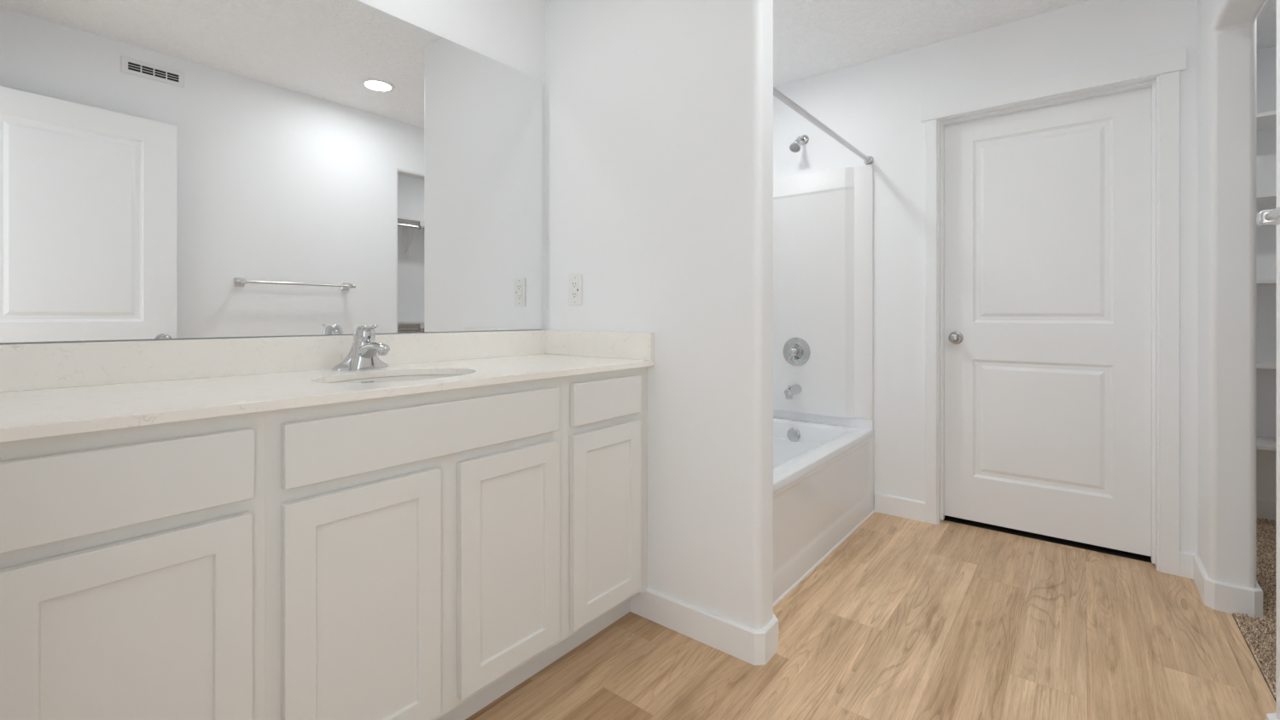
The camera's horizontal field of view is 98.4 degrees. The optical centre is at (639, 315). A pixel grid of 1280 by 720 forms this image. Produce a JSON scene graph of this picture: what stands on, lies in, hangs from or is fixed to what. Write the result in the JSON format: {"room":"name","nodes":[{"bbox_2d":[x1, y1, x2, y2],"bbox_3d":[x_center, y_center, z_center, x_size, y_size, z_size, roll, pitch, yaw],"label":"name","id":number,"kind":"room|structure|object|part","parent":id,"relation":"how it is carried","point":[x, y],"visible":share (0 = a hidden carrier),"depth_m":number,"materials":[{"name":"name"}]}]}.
{"room":"bathroom","nodes":[
{"label":"bathroom","id":0,"kind":"room"},
{"bbox_2d":[0,0,545,344],"bbox_3d":[-0.415,-0.165,2.317,0.100,2.498,3.380,0,0,39],"label":"wall","id":1,"kind":"structure","parent":0,"point":[511,33],"depth_m":2.06,"materials":[{"name":"white paint"}]},
{"bbox_2d":[0,0,541,343],"bbox_3d":[-0.877,-0.450,1.653,0.007,1.010,1.525,0,0,39],"label":"vanity mirror","id":2,"kind":"object","parent":1,"relation":"attached to","point":[170,169],"visible":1,"depth_m":1.46,"materials":[{"name":"clear glass"}]},
{"bbox_2d":[0,330,545,392],"bbox_3d":[-0.866,0.106,1.657,0.020,0.096,1.553,0,0,39],"label":"backsplash","id":3,"kind":"structure","parent":1,"relation":"attached to","point":[23,367],"depth_m":1.39,"materials":[{"name":"stone"}]},
{"bbox_2d":[545,0,773,629],"bbox_3d":[0.014,-0.165,2.021,0.980,2.498,0.112,0,0,39],"label":"wall partition","id":4,"kind":"structure","parent":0,"point":[659,113],"depth_m":1.84,"materials":[{"name":"white paint"}]},
{"bbox_2d":[568,273,581,305],"bbox_3d":[-0.254,-0.101,2.158,0.073,0.120,0.008,0,0,39],"label":"wall outlet","id":5,"kind":"object","parent":4,"relation":"attached to","point":[574,281],"visible":1,"depth_m":2.15,"materials":[{"name":"white plastic"}]},
{"bbox_2d":[571,281,577,298],"bbox_3d":[-0.255,-0.101,2.156,0.033,0.067,0.002,0,0,39],"label":"receptacle","id":6,"kind":"object","parent":5,"relation":"attached to","point":[574,284],"depth_m":2.15,"materials":[{"name":"white plastic"}]},
{"bbox_2d":[630,587,778,665],"bbox_3d":[0.209,1.004,1.865,0.509,0.100,0.140,0,0,39],"label":"baseboard","id":7,"kind":"structure","parent":4,"relation":"attached to","point":[753,647],"depth_m":1.76,"materials":[{"name":"white wood"}]},
{"bbox_2d":[773,87,873,164],"bbox_3d":[0.782,-0.843,2.427,0.052,0.052,1.482,0,0,39],"label":"shower curtain rod","id":8,"kind":"object","parent":4,"relation":"attached to","point":[867,160],"visible":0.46,"depth_m":2.42,"materials":[{"name":"silver metal"}]},
{"bbox_2d":[465,512,1276,719],"bbox_3d":[0.840,1.077,1.089,3.450,0.054,5.950,0,0,39],"label":"floor","id":9,"kind":"structure","parent":0,"point":[905,619],"depth_m":1.74,"materials":[{"name":"brown wood"}]},
{"bbox_2d":[0,411,265,719],"bbox_3d":[-1.019,0.615,1.036,0.556,0.879,0.391,0,0,39],"label":"vanity cabinet","id":10,"kind":"object","parent":9,"relation":"on","point":[132,560],"visible":0.95,"depth_m":0.88,"materials":[{"name":"white paint"}]},
{"bbox_3d":[-0.803,0.641,0.877,0.020,0.571,0.316,0,0,39],"label":"door","id":11,"kind":"part","parent":10,"relation":"part of","materials":[{"name":"white paint"}]},
{"bbox_3d":[-0.802,0.267,0.878,0.020,0.125,0.319,0,0,39],"label":"drawer","id":12,"kind":"part","parent":10,"relation":"part of","materials":[{"name":"white paint"}]},
{"bbox_2d":[265,377,562,719],"bbox_3d":[-0.663,0.615,1.481,0.556,0.879,0.750,0,0,39],"label":"vanity cabinet","id":13,"kind":"object","parent":9,"relation":"on","point":[414,542],"visible":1,"depth_m":1.23,"materials":[{"name":"white paint"}]},
{"bbox_2d":[0,330,654,442],"bbox_3d":[-0.654,0.117,1.488,0.562,0.116,1.554,0,0,39],"label":"countertop","id":14,"kind":"structure","parent":13,"relation":"on","point":[47,389],"depth_m":1.29,"materials":[{"name":"stone"}]},
{"bbox_2d":[331,324,389,371],"bbox_3d":[-0.761,0.089,1.564,0.170,0.131,0.160,0,0,39],"label":"faucet","id":15,"kind":"object","parent":14,"relation":"on","point":[362,355],"visible":1,"depth_m":1.56,"materials":[{"name":"silver metal"}]},
{"bbox_3d":[-0.792,0.053,1.588,0.059,0.053,0.057,0,0,39],"label":"handle","id":16,"kind":"part","parent":15,"relation":"part of","materials":[{"name":"silver metal"}]},
{"bbox_3d":[-0.762,0.034,1.564,0.064,0.020,0.030,0,0,39],"label":"lever","id":17,"kind":"part","parent":15,"relation":"part of","materials":[{"name":"silver metal"}]},
{"bbox_3d":[-0.755,0.106,1.558,0.153,0.065,0.056,0,0,39],"label":"spout","id":18,"kind":"part","parent":15,"relation":"part of","materials":[{"name":"silver metal"}]},
{"bbox_2d":[331,374,462,383],"bbox_3d":[-0.630,0.245,1.453,0.341,0.140,0.451,0,0,39],"label":"sink","id":19,"kind":"object","parent":14,"relation":"in","point":[403,378],"visible":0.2,"depth_m":1.59,"materials":[{"name":"white ceramic"}]},
{"bbox_3d":[-0.572,0.641,1.167,0.020,0.571,0.323,0,0,39],"label":"door","id":20,"kind":"part","parent":13,"relation":"part of","materials":[{"name":"white paint"}]},
{"bbox_3d":[-0.337,0.641,1.460,0.020,0.571,0.320,0,0,39],"label":"door","id":21,"kind":"part","parent":13,"relation":"part of","materials":[{"name":"white paint"}]},
{"bbox_2d":[545,366,647,667],"bbox_3d":[-0.299,0.615,1.935,0.556,0.879,0.412,0,0,39],"label":"vanity cabinet","id":22,"kind":"object","parent":9,"relation":"on","point":[605,414],"visible":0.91,"depth_m":1.73,"materials":[{"name":"white paint"}]},
{"bbox_3d":[-0.119,0.562,1.764,0.019,0.774,0.370,0,0,39],"label":"frame","id":23,"kind":"part","parent":22,"relation":"part of","materials":[{"name":"white paint"}]},
{"bbox_3d":[-0.102,0.641,1.753,0.020,0.573,0.318,0,0,39],"label":"door","id":24,"kind":"part","parent":22,"relation":"part of","materials":[{"name":"white paint"}]},
{"bbox_3d":[-0.101,0.264,1.754,0.020,0.125,0.316,0,0,39],"label":"drawer","id":25,"kind":"part","parent":22,"relation":"part of","materials":[{"name":"white paint"}]},
{"bbox_2d":[773,409,874,607],"bbox_3d":[0.478,0.808,2.671,0.848,0.492,1.479,0,0,39],"label":"bathtub","id":26,"kind":"object","parent":9,"relation":"on","point":[823,466],"visible":0.43,"depth_m":2.50,"materials":[{"name":"white plastic"}]},
{"bbox_3d":[0.879,0.681,3.163,0.078,0.078,0.023,0,0,39],"label":"overflow plate","id":27,"kind":"part","parent":26,"relation":"part of","materials":[{"name":"silver metal"}]},
{"bbox_2d":[1233,517,1276,698],"bbox_3d":[2.429,1.045,2.054,0.358,0.013,2.224,0,0,42],"label":"carpet","id":28,"kind":"structure","parent":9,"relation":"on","point":[1249,634],"depth_m":1.90,"materials":[{"name":"beige carpet"}]},
{"bbox_2d":[773,0,1197,553],"bbox_3d":[1.464,-0.165,2.905,2.299,2.498,0.115,0,0,39],"label":"wall","id":29,"kind":"structure","parent":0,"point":[874,106],"depth_m":2.85,"materials":[{"name":"white paint"}]},
{"bbox_2d":[789,134,808,152],"bbox_3d":[0.911,-0.995,3.175,0.063,0.127,0.155,0,0,39],"label":"shower fixture","id":30,"kind":"object","parent":29,"relation":"attached to","point":[794,147],"visible":1,"depth_m":3.15,"materials":[{"name":"silver metal"}]},
{"bbox_3d":[0.925,-1.013,3.192,0.021,0.052,0.102,0,0,39],"label":"arm","id":31,"kind":"part","parent":30,"relation":"part of","materials":[{"name":"silver metal"}]},
{"bbox_2d":[773,163,872,419],"bbox_3d":[0.473,-0.128,2.675,0.838,1.380,1.482,0,0,39],"label":"tub surround","id":32,"kind":"object","parent":29,"relation":"attached to","point":[823,221],"visible":0.11,"depth_m":3.12,"materials":[{"name":"white plastic"}]},
{"bbox_2d":[784,384,802,399],"bbox_3d":[0.872,0.433,3.164,0.057,0.074,0.138,0,0,39],"label":"tub spout","id":33,"kind":"object","parent":32,"relation":"attached to","point":[789,392],"visible":1,"depth_m":3.13,"materials":[{"name":"silver metal"}]},
{"bbox_2d":[782,337,810,366],"bbox_3d":[0.888,0.209,3.189,0.167,0.167,0.078,0,0,39],"label":"shower valve","id":34,"kind":"object","parent":32,"relation":"attached to","point":[796,351],"visible":1,"depth_m":3.19,"materials":[{"name":"silver metal"}]},
{"bbox_3d":[0.869,0.238,3.185,0.047,0.064,0.020,0,0,16],"label":"lever","id":35,"kind":"part","parent":34,"relation":"part of","materials":[{"name":"silver metal"}]},
{"bbox_3d":[0.885,0.209,3.185,0.060,0.060,0.066,0,0,39],"label":"handle","id":36,"kind":"part","parent":34,"relation":"part of","materials":[{"name":"silver metal"}]},
{"bbox_2d":[874,492,925,522],"bbox_3d":[1.364,1.004,2.903,0.250,0.100,0.015,0,0,39],"label":"baseboard","id":37,"kind":"structure","parent":29,"relation":"attached to","point":[887,504],"depth_m":2.89,"materials":[{"name":"white wood"}]},
{"bbox_2d":[944,87,1151,556],"bbox_3d":[1.867,0.022,2.593,0.798,2.012,0.098,0,0,39],"label":"door","id":38,"kind":"structure","parent":29,"relation":"in","point":[1048,209],"depth_m":2.57,"materials":[{"name":"white wood"}]},
{"bbox_3d":[1.584,0.113,2.784,0.055,0.055,0.041,0,0,39],"label":"knob","id":39,"kind":"part","parent":38,"relation":"part of","materials":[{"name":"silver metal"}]},
{"bbox_2d":[920,46,1186,575],"bbox_3d":[1.857,-0.012,2.575,0.973,2.133,0.138,0,0,39],"label":"door frame","id":40,"kind":"structure","parent":29,"relation":"attached to","point":[1167,65],"depth_m":2.33,"materials":[{"name":"white wood"}]},
{"bbox_2d":[773,0,1276,87],"bbox_3d":[0.812,-1.423,1.111,3.522,0.080,5.950,0,0,39],"label":"ceiling","id":41,"kind":"structure","parent":0,"point":[811,37],"depth_m":2.64,"materials":[{"name":"white paint"}]},
{"bbox_2d":[1197,0,1279,719],"bbox_3d":[1.269,-0.165,0.915,0.117,2.498,3.295,0,0,39],"label":"wall","id":42,"kind":"structure","parent":0,"point":[1226,29],"depth_m":1.97,"materials":[{"name":"white paint"}]},
{"bbox_2d":[1179,550,1262,617],"bbox_3d":[2.174,1.004,2.077,0.184,0.100,0.292,0,0,39],"label":"baseboard","id":43,"kind":"structure","parent":42,"relation":"attached to","point":[1229,598],"depth_m":1.97,"materials":[{"name":"white wood"}]},
{"bbox_2d":[1256,206,1279,226],"bbox_3d":[1.079,-0.194,0.843,0.087,0.051,0.660,0,0,39],"label":"towel bar","id":44,"kind":"object","parent":42,"relation":"attached to","point":[1271,217],"visible":1,"depth_m":1.08,"materials":[{"name":"silver metal"}]},
{"bbox_2d":[1266,712,1277,719],"bbox_3d":[0.946,1.004,0.512,0.145,0.100,2.032,0,0,39],"label":"baseboard","id":45,"kind":"structure","parent":42,"relation":"attached to","point":[1270,716],"depth_m":1.32,"materials":[{"name":"white wood"}]},
{"bbox_2d":[1256,46,1276,501],"bbox_3d":[3.490,-0.165,2.714,1.343,2.498,0.100,0,0,39],"label":"wall","id":46,"kind":"structure","parent":0,"point":[1266,57],"depth_m":2.85,"materials":[{"name":"white paint"}]},
{"bbox_2d":[1256,499,1276,521],"bbox_3d":[3.463,1.004,2.664,1.123,0.100,0.015,0,0,39],"label":"baseboard","id":47,"kind":"structure","parent":46,"relation":"attached to","point":[1265,509],"depth_m":2.85,"materials":[{"name":"white wood"}]},
{"bbox_2d":[1256,110,1276,131],"bbox_3d":[3.252,-0.969,2.648,0.782,0.018,0.299,0,0,39],"label":"closet shelf","id":48,"kind":"object","parent":46,"relation":"attached to","point":[1267,120],"visible":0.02,"depth_m":2.72,"materials":[{"name":"white wood"}]},
{"bbox_2d":[1256,436,1276,451],"bbox_3d":[3.252,0.635,2.648,0.782,0.018,0.299,0,0,39],"label":"closet shelf","id":49,"kind":"object","parent":46,"relation":"attached to","point":[1262,443],"visible":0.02,"depth_m":2.72,"materials":[{"name":"white wood"}]},
{"bbox_2d":[1256,192,1276,206],"bbox_3d":[3.252,-0.580,2.648,0.782,0.018,0.299,0,0,39],"label":"closet shelf","id":50,"kind":"object","parent":46,"relation":"attached to","point":[1266,199],"visible":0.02,"depth_m":2.71,"materials":[{"name":"white wood"}]},
{"bbox_2d":[1256,360,1276,369],"bbox_3d":[3.252,0.245,2.648,0.782,0.018,0.299,0,0,39],"label":"closet shelf","id":51,"kind":"object","parent":46,"relation":"attached to","point":[1272,365],"visible":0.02,"depth_m":2.67,"materials":[{"name":"white wood"}]},
{"bbox_2d":[1256,279,1276,285],"bbox_3d":[3.252,-0.165,2.648,0.782,0.018,0.299,0,0,39],"label":"closet shelf","id":52,"kind":"object","parent":46,"relation":"attached to","point":[1259,282],"visible":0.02,"depth_m":2.67,"materials":[{"name":"white wood"}]}
]}

